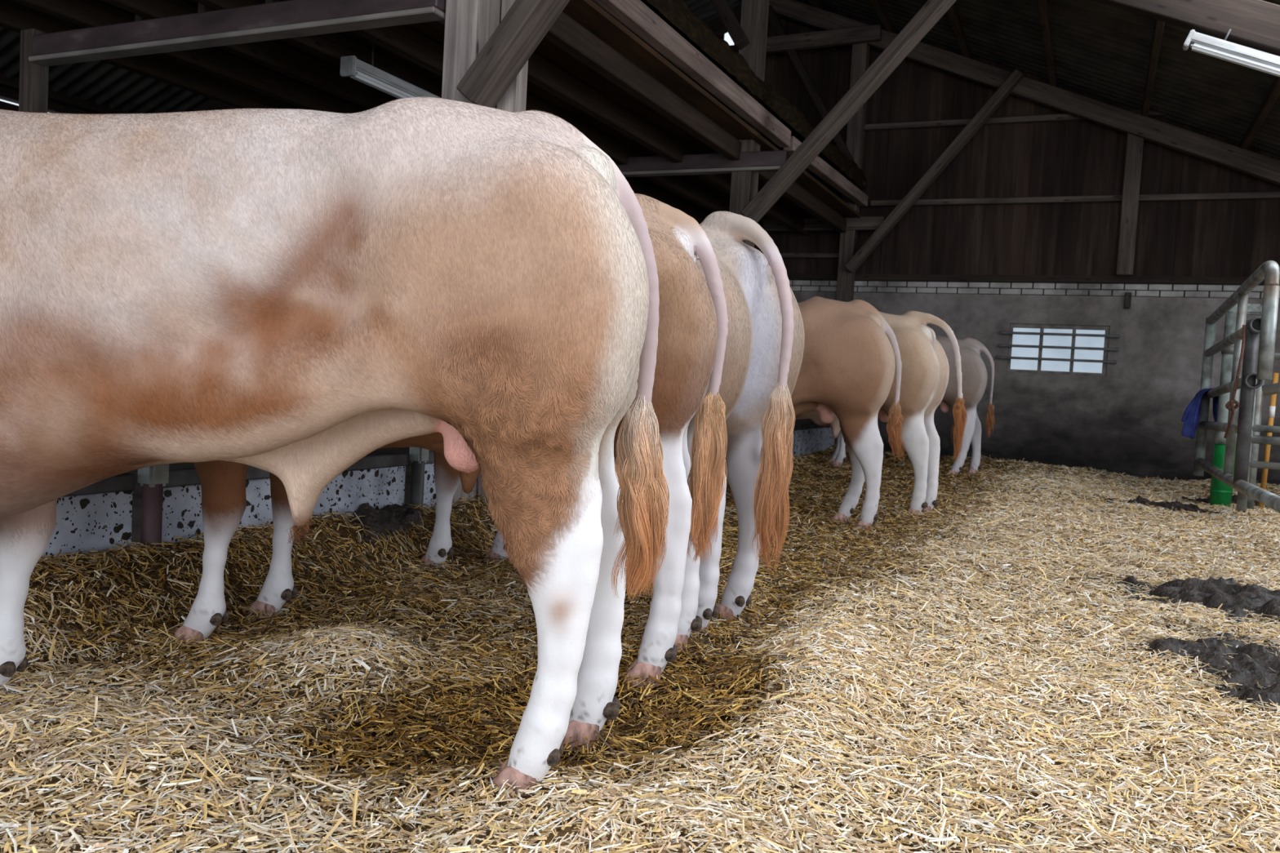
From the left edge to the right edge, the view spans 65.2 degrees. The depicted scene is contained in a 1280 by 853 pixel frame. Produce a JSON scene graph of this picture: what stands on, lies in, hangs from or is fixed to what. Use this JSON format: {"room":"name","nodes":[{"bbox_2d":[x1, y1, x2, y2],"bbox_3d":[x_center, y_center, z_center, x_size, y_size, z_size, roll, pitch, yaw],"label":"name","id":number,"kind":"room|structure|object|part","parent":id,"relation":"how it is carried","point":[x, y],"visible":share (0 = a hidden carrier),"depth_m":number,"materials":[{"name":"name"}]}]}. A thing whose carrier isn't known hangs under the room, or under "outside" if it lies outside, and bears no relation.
{"room":"farm building","nodes":[
{"label":"farm building","id":0,"kind":"room"},
{"bbox_2d":[0,86,73,113],"bbox_3d":[-8.977,-3.545,6.486,0.160,0.125,11.300,4,3,24],"label":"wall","id":1,"kind":"structure","parent":0,"point":[6,94],"depth_m":11.14,"materials":[{"name":"brown wood"}]},
{"bbox_2d":[0,100,93,114],"bbox_3d":[-7.939,-1.751,9.078,0.160,3.840,16.800,4,3,24],"label":"wall","id":2,"kind":"structure","parent":0,"point":[3,105],"depth_m":10.96,"materials":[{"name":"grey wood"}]},
{"bbox_2d":[192,98,238,111],"bbox_3d":[-3.183,-4.492,11.186,6.858,3.039,0.130,4,3,24],"label":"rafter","id":3,"kind":"object","parent":2,"relation":"attached to","point":[211,104],"visible":0.02,"depth_m":12.01,"materials":[{"name":"brown wood"}]},
{"bbox_2d":[705,4,741,36],"bbox_3d":[-1.430,-4.622,15.023,6.827,2.965,0.130,4,3,24],"label":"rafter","id":4,"kind":"object","parent":2,"relation":"attached to","point":[715,24],"visible":0.02,"depth_m":13.79,"materials":[{"name":"brown wood"}]},
{"bbox_2d":[125,447,412,546],"bbox_3d":[-0.547,0.809,6.205,18.000,0.160,17.600,4,3,24],"label":"floor","id":5,"kind":"structure","parent":0,"point":[137,491],"depth_m":8.25,"materials":[{"name":"concrete"}]},
{"bbox_2d":[18,27,48,112],"bbox_3d":[-4.049,-1.043,6.638,0.130,3.100,0.120,4,3,24],"label":"stud","id":6,"kind":"object","parent":5,"relation":"on","point":[33,77],"visible":0.24,"depth_m":6.53,"materials":[{"name":"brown wood"}]},
{"bbox_2d":[28,0,445,66],"bbox_3d":[-2.475,-2.334,5.857,3.180,0.173,0.125,4,3,24],"label":"tie beam","id":7,"kind":"structure","parent":6,"relation":"attached to","point":[287,19],"depth_m":5.77,"materials":[{"name":"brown wood"}]},
{"bbox_2d":[40,472,134,559],"bbox_3d":[-2.238,0.495,2.742,0.046,0.615,1.910,4,3,24],"label":"barrier","id":8,"kind":"object","parent":5,"relation":"on","point":[95,515],"visible":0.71,"depth_m":3.46,"materials":[{"name":"concrete"}]},
{"bbox_3d":[-2.223,0.218,2.729,0.046,0.060,1.910,4,3,24],"label":"rail","id":9,"kind":"part","parent":8,"relation":"part of","materials":[{"name":"metal"}]},
{"bbox_2d":[137,463,168,552],"bbox_3d":[-1.774,0.435,3.634,0.083,0.700,0.083,4,3,24],"label":"barrier post","id":10,"kind":"object","parent":5,"relation":"on","point":[153,479],"visible":0.35,"depth_m":3.60,"materials":[{"name":"grey metal"}]},
{"bbox_2d":[161,453,408,543],"bbox_3d":[-1.498,0.457,4.366,0.046,0.615,1.460,4,3,24],"label":"barrier","id":11,"kind":"object","parent":5,"relation":"on","point":[377,481],"visible":0.3,"depth_m":4.19,"materials":[{"name":"concrete"}]},
{"bbox_3d":[-1.482,0.180,4.352,0.046,0.060,1.460,4,3,24],"label":"rail","id":12,"kind":"part","parent":11,"relation":"part of","materials":[{"name":"metal"}]},
{"bbox_2d":[408,446,428,511],"bbox_3d":[-1.127,0.401,5.053,0.078,0.700,0.078,4,3,24],"label":"barrier post","id":13,"kind":"object","parent":5,"relation":"on","point":[418,456],"visible":0.35,"depth_m":5.02,"materials":[{"name":"metal"}]},
{"bbox_2d":[422,450,436,507],"bbox_3d":[-1.114,0.437,5.207,0.046,0.615,0.190,4,3,24],"label":"barrier","id":14,"kind":"object","parent":5,"relation":"on","point":[429,489],"visible":0.07,"depth_m":5.20,"materials":[{"name":"concrete"}]},
{"bbox_3d":[-1.098,0.161,5.194,0.046,0.060,0.190,4,3,24],"label":"rail","id":15,"kind":"part","parent":14,"relation":"part of","materials":[{"name":"metal"}]},
{"bbox_2d":[428,0,500,506],"bbox_3d":[-0.888,-2.023,5.283,0.200,5.540,0.225,4,3,24],"label":"timber post","id":16,"kind":"object","parent":5,"relation":"on","point":[469,24],"visible":0.17,"depth_m":5.19,"materials":[{"name":"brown wood"}]},
{"bbox_2d":[456,0,569,107],"bbox_3d":[-0.135,-2.530,4.817,1.562,1.866,0.210,4,3,24],"label":"brace","id":17,"kind":"object","parent":16,"relation":"attached to","point":[526,23],"visible":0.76,"depth_m":5.02,"materials":[{"name":"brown wood"}]},
{"bbox_2d":[477,0,528,504],"bbox_3d":[-0.710,-1.316,5.372,0.130,4.140,0.100,4,3,24],"label":"stud","id":18,"kind":"object","parent":5,"relation":"on","point":[514,99],"visible":0.02,"depth_m":5.30,"materials":[{"name":"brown wood"}]},
{"bbox_2d":[0,445,1279,852],"bbox_3d":[3.355,0.773,5.191,8.240,0.296,14.595,4,3,24],"label":"bedding","id":19,"kind":"object","parent":5,"relation":"on","point":[55,780],"visible":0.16,"depth_m":3.08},
{"bbox_2d":[0,96,669,796],"bbox_3d":[-1.337,-0.031,2.387,2.836,1.544,0.714,3,3,3],"label":"cow","id":20,"kind":"object","parent":19,"relation":"on","point":[295,295],"visible":0.99,"depth_m":2.05},
{"bbox_2d":[611,394,669,600],"bbox_3d":[0.004,0.164,2.310,0.131,0.486,0.149,3,3,3],"label":"switch","id":21,"kind":"object","parent":20,"relation":"attached to","point":[642,513],"depth_m":2.28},
{"bbox_2d":[347,502,431,544],"bbox_3d":[-1.144,0.483,4.597,0.298,0.253,0.845,4,3,24],"label":"heap","id":22,"kind":"object","parent":19,"relation":"on","point":[389,517],"visible":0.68,"depth_m":4.57,"materials":[{"name":"black soil"}]},
{"bbox_2d":[169,192,728,686],"bbox_3d":[-1.088,-0.047,3.289,2.759,1.515,0.703,3,3,4],"label":"cow","id":23,"kind":"object","parent":19,"relation":"on","point":[693,330],"visible":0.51,"depth_m":3.08},
{"bbox_2d":[686,391,727,564],"bbox_3d":[0.212,0.157,3.199,0.129,0.566,0.134,3,3,4],"label":"switch","id":24,"kind":"object","parent":23,"relation":"attached to","point":[709,439],"depth_m":3.16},
{"bbox_2d":[420,210,804,635],"bbox_3d":[-0.573,-0.100,4.436,2.870,1.565,0.719,5,4,39],"label":"cow","id":25,"kind":"object","parent":19,"relation":"on","point":[764,350],"visible":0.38,"depth_m":3.62},
{"bbox_2d":[750,382,795,573],"bbox_3d":[0.476,0.178,3.575,0.120,0.697,0.146,5,4,39],"label":"switch","id":26,"kind":"object","parent":25,"relation":"attached to","point":[771,511],"depth_m":3.54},
{"bbox_2d":[0,442,1279,852],"bbox_3d":[3.219,0.728,5.376,7.809,0.339,14.301,4,3,24],"label":"straw","id":27,"kind":"object","parent":19,"relation":"on","point":[269,642],"visible":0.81,"depth_m":2.76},
{"bbox_2d":[791,296,906,530],"bbox_3d":[0.369,-0.156,6.931,2.880,1.540,0.708,4,3,12],"label":"cow","id":28,"kind":"object","parent":19,"relation":"on","point":[851,355],"visible":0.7,"depth_m":6.45},
{"bbox_2d":[886,400,906,460],"bbox_3d":[1.703,0.018,6.645,0.134,0.413,0.118,4,3,12],"label":"switch","id":29,"kind":"object","parent":28,"relation":"attached to","point":[894,428],"depth_m":6.62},
{"bbox_2d":[728,311,968,515],"bbox_3d":[1.119,-0.175,8.091,2.967,1.548,0.708,5,3,28],"label":"cow","id":30,"kind":"object","parent":19,"relation":"on","point":[925,370],"visible":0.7,"depth_m":7.38},
{"bbox_2d":[951,397,968,462],"bbox_3d":[2.364,0.025,7.417,0.109,0.505,0.119,3,3,-2],"label":"switch","id":31,"kind":"object","parent":30,"relation":"attached to","point":[959,412],"depth_m":7.39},
{"bbox_2d":[810,335,995,475],"bbox_3d":[2.446,-0.283,11.062,2.810,1.501,0.690,4,3,18],"label":"cow","id":32,"kind":"object","parent":19,"relation":"on","point":[975,376],"visible":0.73,"depth_m":10.52},
{"bbox_2d":[984,403,995,437],"bbox_3d":[3.717,-0.058,10.643,0.108,0.392,0.118,4,3,18],"label":"switch","id":33,"kind":"object","parent":32,"relation":"attached to","point":[989,424],"depth_m":10.62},
{"bbox_2d":[1102,494,1231,517],"bbox_3d":[4.787,0.724,9.157,1.292,0.145,0.760,4,3,19],"label":"heap","id":34,"kind":"object","parent":19,"relation":"on","point":[1175,504],"visible":0.49,"depth_m":9.03,"materials":[{"name":"soil"}]},
{"bbox_2d":[1074,575,1279,630],"bbox_3d":[2.934,0.836,4.783,1.900,0.156,1.064,5,3,33],"label":"heap","id":35,"kind":"object","parent":19,"relation":"on","point":[1212,593],"visible":0.59,"depth_m":4.83,"materials":[{"name":"black soil"}]},
{"bbox_2d":[1140,623,1279,742],"bbox_3d":[2.208,0.869,3.464,1.117,0.128,1.856,4,3,24],"label":"heap","id":36,"kind":"object","parent":19,"relation":"on","point":[1249,671],"visible":0.48,"depth_m":3.59,"materials":[{"name":"black soil"}]},
{"bbox_2d":[1173,494,1269,509],"bbox_3d":[5.774,0.739,9.806,1.330,0.155,0.836,4,3,13],"label":"heap","id":37,"kind":"object","parent":19,"relation":"on","point":[1233,497],"visible":0.2,"depth_m":9.83,"materials":[{"name":"soil"}]},
{"bbox_2d":[1208,430,1236,508],"bbox_3d":[5.518,0.406,9.476,0.196,0.760,0.196,4,3,24],"label":"tube","id":38,"kind":"object","parent":19,"relation":"on","point":[1220,493],"visible":0.56,"depth_m":9.42,"materials":[{"name":"plastic"}]},
{"bbox_2d":[1257,373,1279,511],"bbox_3d":[5.686,0.155,9.063,0.072,1.281,0.049,4,3,24],"label":"stick","id":39,"kind":"object","parent":19,"relation":"on","point":[1275,378],"visible":0.7,"depth_m":9.05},
{"bbox_2d":[728,0,768,248],"bbox_3d":[0.967,-2.119,9.349,0.190,5.540,0.240,4,3,24],"label":"timber post","id":40,"kind":"object","parent":5,"relation":"on","point":[754,13],"visible":0.21,"depth_m":9.20,"materials":[{"name":"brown wood"}]},
{"bbox_2d":[615,150,789,177],"bbox_3d":[-0.355,-2.541,9.832,3.720,0.173,0.125,4,3,24],"label":"tie beam","id":41,"kind":"structure","parent":40,"relation":"attached to","point":[756,161],"depth_m":9.35,"materials":[{"name":"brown wood"}]},
{"bbox_2d":[710,0,750,49],"bbox_3d":[0.458,-4.473,9.339,1.275,1.950,0.200,4,3,24],"label":"brace","id":42,"kind":"object","parent":40,"relation":"attached to","point":[726,15],"visible":1,"depth_m":9.10,"materials":[{"name":"brown wood"}]},
{"bbox_2d":[741,0,956,222],"bbox_3d":[1.886,-2.875,8.747,1.919,2.139,0.210,4,3,24],"label":"brace","id":43,"kind":"object","parent":40,"relation":"attached to","point":[932,11],"visible":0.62,"depth_m":8.71,"materials":[{"name":"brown wood"}]},
{"bbox_2d":[1092,0,1279,55],"bbox_3d":[4.231,-3.318,7.832,9.758,4.228,0.130,4,3,24],"label":"rafter","id":44,"kind":"object","parent":40,"relation":"on","point":[1255,24],"visible":1,"depth_m":7.67,"materials":[{"name":"brown wood"}]},
{"bbox_2d":[808,0,822,8],"bbox_3d":[-1.017,-5.424,5.916,0.070,0.110,16.550,4,3,24],"label":"purlin","id":45,"kind":"structure","parent":44,"relation":"attached to","point":[815,3],"depth_m":13.19,"materials":[{"name":"brown wood"}]},
{"bbox_2d":[869,0,896,33],"bbox_3d":[-0.132,-4.944,5.524,0.070,0.110,16.550,4,3,24],"label":"purlin","id":46,"kind":"structure","parent":44,"relation":"attached to","point":[880,10],"depth_m":12.37,"materials":[{"name":"brown wood"}]},
{"bbox_2d":[946,4,972,58],"bbox_3d":[0.727,-4.478,5.143,0.070,0.110,16.550,4,3,24],"label":"purlin","id":47,"kind":"structure","parent":44,"relation":"attached to","point":[952,13],"depth_m":11.65,"materials":[{"name":"brown wood"}]},
{"bbox_2d":[1037,0,1057,86],"bbox_3d":[1.638,-3.984,4.738,0.070,0.110,16.550,4,3,24],"label":"roof purlin","id":48,"kind":"structure","parent":44,"relation":"attached to","point":[1042,4],"depth_m":10.57,"materials":[{"name":"brown wood"}]},
{"bbox_2d":[1141,19,1164,116],"bbox_3d":[2.541,-3.495,4.338,0.070,0.110,16.550,4,3,24],"label":"roof purlin","id":49,"kind":"structure","parent":44,"relation":"attached to","point":[1159,24],"depth_m":9.90,"materials":[{"name":"brown wood"}]},
{"bbox_2d":[1182,28,1279,76],"bbox_3d":[4.876,-2.643,7.454,1.510,0.714,0.120,4,3,24],"label":"lamp","id":50,"kind":"object","parent":44,"relation":"hanging from","point":[1243,55],"visible":1,"depth_m":7.58,"materials":[{"name":"grey plastic"}]},
{"bbox_2d":[1190,42,1279,76],"bbox_3d":[4.863,-2.612,7.461,1.490,0.049,0.080,28,13,21],"label":"diffuser","id":51,"kind":"object","parent":50,"relation":"attached to","point":[1216,50],"depth_m":7.57,"materials":[{"name":"white plastic"}]},
{"bbox_2d":[1238,75,1279,149],"bbox_3d":[3.453,-3.000,3.934,0.070,0.110,16.550,4,3,24],"label":"roof purlin","id":52,"kind":"structure","parent":44,"relation":"attached to","point":[1273,92],"depth_m":9.94,"materials":[{"name":"brown wood"}]},
{"bbox_2d":[790,423,834,457],"bbox_3d":[1.590,0.298,11.133,0.046,0.615,4.840,4,3,24],"label":"barrier","id":53,"kind":"object","parent":5,"relation":"on","point":[807,438],"visible":0.02,"depth_m":12.13,"materials":[{"name":"concrete"}]},
{"bbox_3d":[1.605,0.021,11.120,0.046,0.060,4.840,4,3,24],"label":"rail","id":54,"kind":"part","parent":53,"relation":"part of","materials":[{"name":"metal"}]},
{"bbox_2d":[834,42,870,445],"bbox_3d":[2.741,-2.260,13.230,0.190,5.640,0.200,4,3,24],"label":"timber post","id":55,"kind":"object","parent":5,"relation":"on","point":[860,51],"visible":0.3,"depth_m":13.10,"materials":[{"name":"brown wood"}]},
{"bbox_2d":[768,4,868,190],"bbox_3d":[2.325,-4.370,13.261,1.518,2.463,0.170,4,3,24],"label":"brace","id":56,"kind":"object","parent":55,"relation":"attached to","point":[773,17],"visible":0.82,"depth_m":13.22,"materials":[{"name":"brown wood"}]},
{"bbox_2d":[760,216,885,231],"bbox_3d":[1.450,-2.760,13.720,3.760,0.173,0.125,4,3,24],"label":"tie beam","id":57,"kind":"structure","parent":55,"relation":"attached to","point":[864,223],"depth_m":13.23,"materials":[{"name":"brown wood"}]},
{"bbox_2d":[11,0,367,113],"bbox_3d":[-3.188,-2.665,7.163,0.100,0.170,16.100,4,3,24],"label":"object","id":58,"kind":"structure","parent":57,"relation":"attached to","point":[214,61],"depth_m":7.35,"materials":[{"name":"brown wood"}]},
{"bbox_2d":[101,0,398,108],"bbox_3d":[-2.670,-2.624,6.928,0.100,0.170,16.100,4,3,24],"label":"joist","id":59,"kind":"object","parent":57,"relation":"attached to","point":[273,55],"visible":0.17,"depth_m":7.16,"materials":[{"name":"brown wood"}]},
{"bbox_2d":[193,0,709,224],"bbox_3d":[-2.153,-2.584,6.693,0.100,0.170,16.100,4,3,24],"label":"joist","id":60,"kind":"object","parent":57,"relation":"attached to","point":[331,46],"visible":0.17,"depth_m":7.07,"materials":[{"name":"brown wood"}]},
{"bbox_2d":[351,24,767,232],"bbox_3d":[-1.635,-2.544,6.458,0.100,0.170,16.100,4,3,24],"label":"joist","id":61,"kind":"object","parent":57,"relation":"attached to","point":[402,40],"visible":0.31,"depth_m":8.27,"materials":[{"name":"brown wood"}]},
{"bbox_2d":[426,19,807,235],"bbox_3d":[-1.117,-2.503,6.223,0.100,0.170,16.100,4,3,24],"label":"joist","id":62,"kind":"object","parent":57,"relation":"attached to","point":[541,72],"visible":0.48,"depth_m":8.16,"materials":[{"name":"brown wood"}]},
{"bbox_2d":[500,0,846,232],"bbox_3d":[-0.600,-2.463,5.988,0.100,0.170,16.100,4,3,24],"label":"joist","id":63,"kind":"object","parent":57,"relation":"attached to","point":[566,33],"visible":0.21,"depth_m":7.48,"materials":[{"name":"brown wood"}]},
{"bbox_2d":[782,136,867,206],"bbox_3d":[2.213,-2.895,11.582,0.110,0.140,3.531,4,4,24],"label":"beam","id":64,"kind":"structure","parent":55,"relation":"attached to","point":[818,166],"depth_m":11.54,"materials":[{"name":"brown wood"}]},
{"bbox_2d":[844,68,1023,272],"bbox_3d":[3.666,-3.165,12.601,2.006,2.449,0.190,4,3,24],"label":"brace","id":65,"kind":"object","parent":55,"relation":"attached to","point":[1006,88],"visible":1,"depth_m":12.51,"materials":[{"name":"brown wood"}]},
{"bbox_2d":[768,0,1279,185],"bbox_3d":[5.984,-3.448,11.668,9.727,4.154,0.130,4,3,24],"label":"rafter","id":66,"kind":"object","parent":55,"relation":"on","point":[1266,168],"visible":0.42,"depth_m":11.98,"materials":[{"name":"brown wood"}]},
{"bbox_2d":[765,23,881,53],"bbox_3d":[2.223,-5.096,13.225,1.900,0.190,0.100,3,3,24],"label":"tie beam","id":67,"kind":"structure","parent":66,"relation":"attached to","point":[866,33],"depth_m":13.09,"materials":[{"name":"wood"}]},
{"bbox_2d":[1216,303,1262,422],"bbox_3d":[5.928,-0.158,9.990,0.320,2.120,0.190,4,3,24],"label":"steel post","id":68,"kind":"object","parent":5,"relation":"on","point":[1227,353],"visible":0.38,"depth_m":9.94,"materials":[{"name":"grey metal"}]},
{"bbox_2d":[1193,260,1279,513],"bbox_3d":[4.977,-0.313,8.315,0.131,1.807,5.470,4,3,24],"label":"gate","id":69,"kind":"object","parent":68,"relation":"attached to","point":[1262,329],"visible":1,"depth_m":7.71,"materials":[{"name":"grey metal"}]},
{"bbox_2d":[1181,387,1218,439],"bbox_3d":[5.923,0.009,10.491,0.446,0.816,0.804,4,3,24],"label":"cloth","id":70,"kind":"object","parent":69,"relation":"hanging from","point":[1191,415],"visible":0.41,"depth_m":10.44,"materials":[{"name":"fabric"}]},
{"bbox_3d":[5.358,0.002,9.248,0.084,0.114,3.371,4,3,24],"label":"rail","id":71,"kind":"part","parent":69,"relation":"part of","materials":[{"name":"metal"}]},
{"bbox_3d":[5.377,-0.342,9.231,0.084,0.184,3.372,4,3,24],"label":"rail","id":72,"kind":"part","parent":69,"relation":"part of","materials":[{"name":"metal"}]},
{"bbox_3d":[5.401,-0.776,9.210,0.084,0.134,3.371,4,3,24],"label":"rail","id":73,"kind":"part","parent":69,"relation":"part of","materials":[{"name":"metal"}]},
{"bbox_2d":[1223,324,1245,438],"bbox_3d":[4.684,-0.342,7.910,0.094,0.889,0.522,4,3,24],"label":"rope","id":74,"kind":"object","parent":69,"relation":"hanging from","point":[1232,401],"visible":1,"depth_m":7.77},
{"bbox_3d":[4.910,0.433,8.335,0.090,0.120,5.421,4,3,24],"label":"rail","id":75,"kind":"part","parent":69,"relation":"part of","materials":[{"name":"metal"}]},
{"bbox_3d":[5.257,-1.118,8.833,0.090,0.221,4.162,4,3,24],"label":"rail","id":76,"kind":"part","parent":69,"relation":"part of","materials":[{"name":"metal"}]},
{"bbox_2d":[1235,351,1279,511],"bbox_3d":[6.433,0.135,7.348,3.472,1.330,0.072,4,3,24],"label":"gate","id":77,"kind":"object","parent":69,"relation":"attached to","point":[1242,499],"visible":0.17,"depth_m":8.00,"materials":[{"name":"grey metal"}]},
{"bbox_3d":[6.417,0.429,7.362,3.400,0.076,0.056,4,3,24],"label":"rail","id":78,"kind":"part","parent":77,"relation":"part of","materials":[{"name":"metal"}]},
{"bbox_3d":[6.428,0.230,7.352,3.400,0.088,0.068,4,3,24],"label":"rail","id":79,"kind":"part","parent":77,"relation":"part of","materials":[{"name":"metal"}]},
{"bbox_3d":[6.433,0.140,7.348,3.400,0.076,0.056,4,3,24],"label":"rail","id":80,"kind":"part","parent":77,"relation":"part of","materials":[{"name":"metal"}]},
{"bbox_3d":[6.465,-0.438,7.320,3.400,0.072,0.052,4,3,24],"label":"rail","id":81,"kind":"part","parent":77,"relation":"part of","materials":[{"name":"metal"}]},
{"bbox_2d":[1261,323,1279,395],"bbox_3d":[5.232,-0.617,7.108,1.344,0.877,0.129,5,3,35],"label":"gate arm","id":82,"kind":"object","parent":69,"relation":"attached to","point":[1272,388],"visible":0.88,"depth_m":7.43},
{"bbox_2d":[1243,311,1264,512],"bbox_3d":[5.491,-0.045,8.928,0.078,1.950,0.080,4,3,24],"label":"steel post","id":83,"kind":"object","parent":5,"relation":"on","point":[1259,402],"visible":0.19,"depth_m":8.90,"materials":[{"name":"metal"}]},
{"bbox_2d":[0,0,742,113],"bbox_3d":[-4.740,-4.737,7.713,6.753,2.835,17.100,4,3,24],"label":"ceiling","id":84,"kind":"structure","parent":0,"point":[102,82],"depth_m":11.50,"materials":[{"name":"brown wood"}]},
{"bbox_2d":[0,71,134,114],"bbox_3d":[-7.625,-3.695,8.999,0.140,0.150,16.600,4,3,24],"label":"beam","id":85,"kind":"structure","parent":84,"relation":"attached to","point":[91,105],"depth_m":11.39,"materials":[{"name":"brown wood"}]},
{"bbox_2d":[97,0,862,218],"bbox_3d":[-2.105,-2.701,6.669,3.790,0.039,16.100,4,3,24],"label":"roof","id":86,"kind":"object","parent":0,"point":[587,13],"visible":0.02,"depth_m":7.84,"materials":[{"name":"brown wood"}]},
{"bbox_2d":[134,14,147,21],"bbox_3d":[-3.298,-2.660,6.631,0.060,0.270,0.070,4,3,24],"label":"block","id":87,"kind":"object","parent":86,"relation":"attached to","point":[137,17],"visible":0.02,"depth_m":6.60,"materials":[{"name":"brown wood"}]},
{"bbox_2d":[0,0,304,109],"bbox_3d":[-3.706,-2.705,7.399,0.100,0.170,16.100,4,3,24],"label":"joist","id":88,"kind":"object","parent":86,"relation":"attached to","point":[15,16],"visible":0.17,"depth_m":7.57,"materials":[{"name":"brown wood"}]},
{"bbox_2d":[197,2,212,12],"bbox_3d":[-2.780,-2.620,6.396,0.060,0.270,0.070,4,3,24],"label":"block","id":89,"kind":"object","parent":86,"relation":"attached to","point":[201,8],"visible":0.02,"depth_m":6.37,"materials":[{"name":"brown wood"}]},
{"bbox_2d":[265,0,279,3],"bbox_3d":[-2.263,-2.579,6.161,0.060,0.270,0.070,4,3,24],"label":"block","id":90,"kind":"object","parent":86,"relation":"attached to","point":[266,1],"visible":0.02,"depth_m":6.13,"materials":[{"name":"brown wood"}]},
{"bbox_2d":[339,42,441,98],"bbox_3d":[-1.619,-2.541,7.440,0.120,0.340,1.636,4,3,24],"label":"lamp","id":91,"kind":"object","parent":86,"relation":"hanging from","point":[361,71],"visible":0.44,"depth_m":6.93,"materials":[{"name":"grey plastic"}]},
{"bbox_2d":[350,70,413,98],"bbox_3d":[-1.626,-2.401,7.447,0.080,0.049,1.540,4,3,24],"label":"diffuser","id":92,"kind":"object","parent":91,"relation":"attached to","point":[374,79],"depth_m":7.00,"materials":[{"name":"white plastic"}]},
{"bbox_2d":[593,0,791,146],"bbox_3d":[-0.355,-2.701,5.915,0.110,0.162,8.580,4,3,24],"label":"beam","id":93,"kind":"structure","parent":86,"relation":"on","point":[635,15],"depth_m":7.48,"materials":[{"name":"brown wood"}]},
{"bbox_2d":[591,0,866,190],"bbox_3d":[-1.124,-2.994,6.324,1.840,0.645,15.700,4,3,24],"label":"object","id":94,"kind":"object","parent":86,"relation":"on","point":[675,13],"visible":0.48,"depth_m":8.68,"materials":[{"name":"brown wood"}]},
{"bbox_2d":[718,0,1279,276],"bbox_3d":[2.848,-3.942,13.418,17.364,4.059,0.043,4,3,24],"label":"wall","id":95,"kind":"structure","parent":0,"point":[1076,157],"depth_m":12.59,"materials":[{"name":"brown wood"}]},
{"bbox_2d":[762,253,839,257],"bbox_3d":[1.111,-2.416,14.146,3.600,0.060,0.080,4,3,24],"label":"rail","id":96,"kind":"object","parent":95,"relation":"attached to","point":[783,255],"visible":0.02,"depth_m":13.57,"materials":[{"name":"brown wood"}]},
{"bbox_2d":[864,108,1165,130],"bbox_3d":[4.587,-3.832,12.527,3.550,0.070,0.090,4,3,24],"label":"rail","id":97,"kind":"object","parent":95,"relation":"attached to","point":[1152,113],"visible":0.76,"depth_m":12.57,"materials":[{"name":"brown wood"}]},
{"bbox_2d":[786,273,1279,284],"bbox_3d":[2.942,-1.991,13.403,18.000,0.080,0.210,4,3,24],"label":"trim","id":98,"kind":"structure","parent":95,"relation":"attached to","point":[858,277],"depth_m":12.40,"materials":[{"name":"brown wood"}]},
{"bbox_2d":[1115,133,1143,275],"bbox_3d":[5.827,-2.706,11.900,0.180,1.815,0.210,4,3,24],"label":"post","id":99,"kind":"object","parent":98,"relation":"on","point":[1134,147],"visible":0.76,"depth_m":11.81,"materials":[{"name":"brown wood"}]},
{"bbox_2d":[870,191,1279,206],"bbox_3d":[6.643,-2.668,11.617,7.900,0.070,0.090,4,3,24],"label":"rail","id":100,"kind":"object","parent":95,"relation":"attached to","point":[1242,195],"visible":1,"depth_m":12.15,"materials":[{"name":"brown wood"}]},
{"bbox_2d":[792,291,1279,487],"bbox_3d":[2.896,-0.619,13.539,18.000,2.355,0.260,4,3,24],"label":"wall","id":101,"kind":"structure","parent":0,"point":[1127,420],"depth_m":12.18,"materials":[{"name":"grey concrete"}]},
{"bbox_2d":[789,280,1279,298],"bbox_3d":[2.965,-1.873,13.474,18.000,0.160,0.268,4,3,24],"label":"trim","id":102,"kind":"structure","parent":101,"relation":"on","point":[1138,290],"depth_m":12.43,"materials":[{"name":"brick"}]},
{"bbox_2d":[995,355,1116,364],"bbox_3d":[5.120,-0.825,12.346,1.375,0.044,0.068,4,3,24],"label":"bar","id":103,"kind":"object","parent":101,"relation":"attached to","point":[1113,362],"visible":1,"depth_m":12.30,"materials":[{"name":"metal"}]},
{"bbox_2d":[1006,323,1110,376],"bbox_3d":[5.178,-0.956,12.419,1.140,0.610,0.070,4,3,24],"label":"window","id":104,"kind":"structure","parent":101,"relation":"in","point":[1082,368],"depth_m":12.40,"materials":[{"name":"clear glass"}]},
{"bbox_3d":[4.837,-0.975,12.574,0.320,0.525,0.006,4,3,24],"label":"pane","id":105,"kind":"part","parent":104,"relation":"part of","materials":[{"name":"clear glass"}]},
{"bbox_3d":[5.168,-0.949,12.423,0.330,0.525,0.006,4,3,24],"label":"pane","id":106,"kind":"part","parent":104,"relation":"part of","materials":[{"name":"clear glass"}]},
{"bbox_3d":[5.502,-0.923,12.272,0.325,0.525,0.006,4,3,24],"label":"pane","id":107,"kind":"part","parent":104,"relation":"part of","materials":[{"name":"clear glass"}]},
{"bbox_2d":[997,343,1119,351],"bbox_3d":[5.138,-0.974,12.334,1.375,0.044,0.068,4,3,24],"label":"bar","id":108,"kind":"object","parent":101,"relation":"attached to","point":[1115,349],"visible":1,"depth_m":12.29,"materials":[{"name":"metal"}]},
{"bbox_2d":[1000,330,1119,337],"bbox_3d":[5.154,-1.133,12.323,1.370,0.044,0.068,4,3,24],"label":"bar","id":109,"kind":"object","parent":101,"relation":"attached to","point":[1002,332],"visible":1,"depth_m":12.29,"materials":[{"name":"metal"}]},
{"bbox_2d":[1124,292,1131,308],"bbox_3d":[5.844,-1.509,11.997,0.070,0.190,0.085,4,3,24],"label":"strut","id":110,"kind":"object","parent":101,"relation":"attached to","point":[1127,300],"visible":1,"depth_m":11.96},
{"bbox_2d":[819,0,1279,155],"bbox_3d":[2.803,-3.490,4.301,9.953,4.147,17.100,4,3,24],"label":"ceiling","id":111,"kind":"structure","parent":0,"point":[1101,50],"depth_m":10.81,"materials":[{"name":"brown wood"}]}
]}

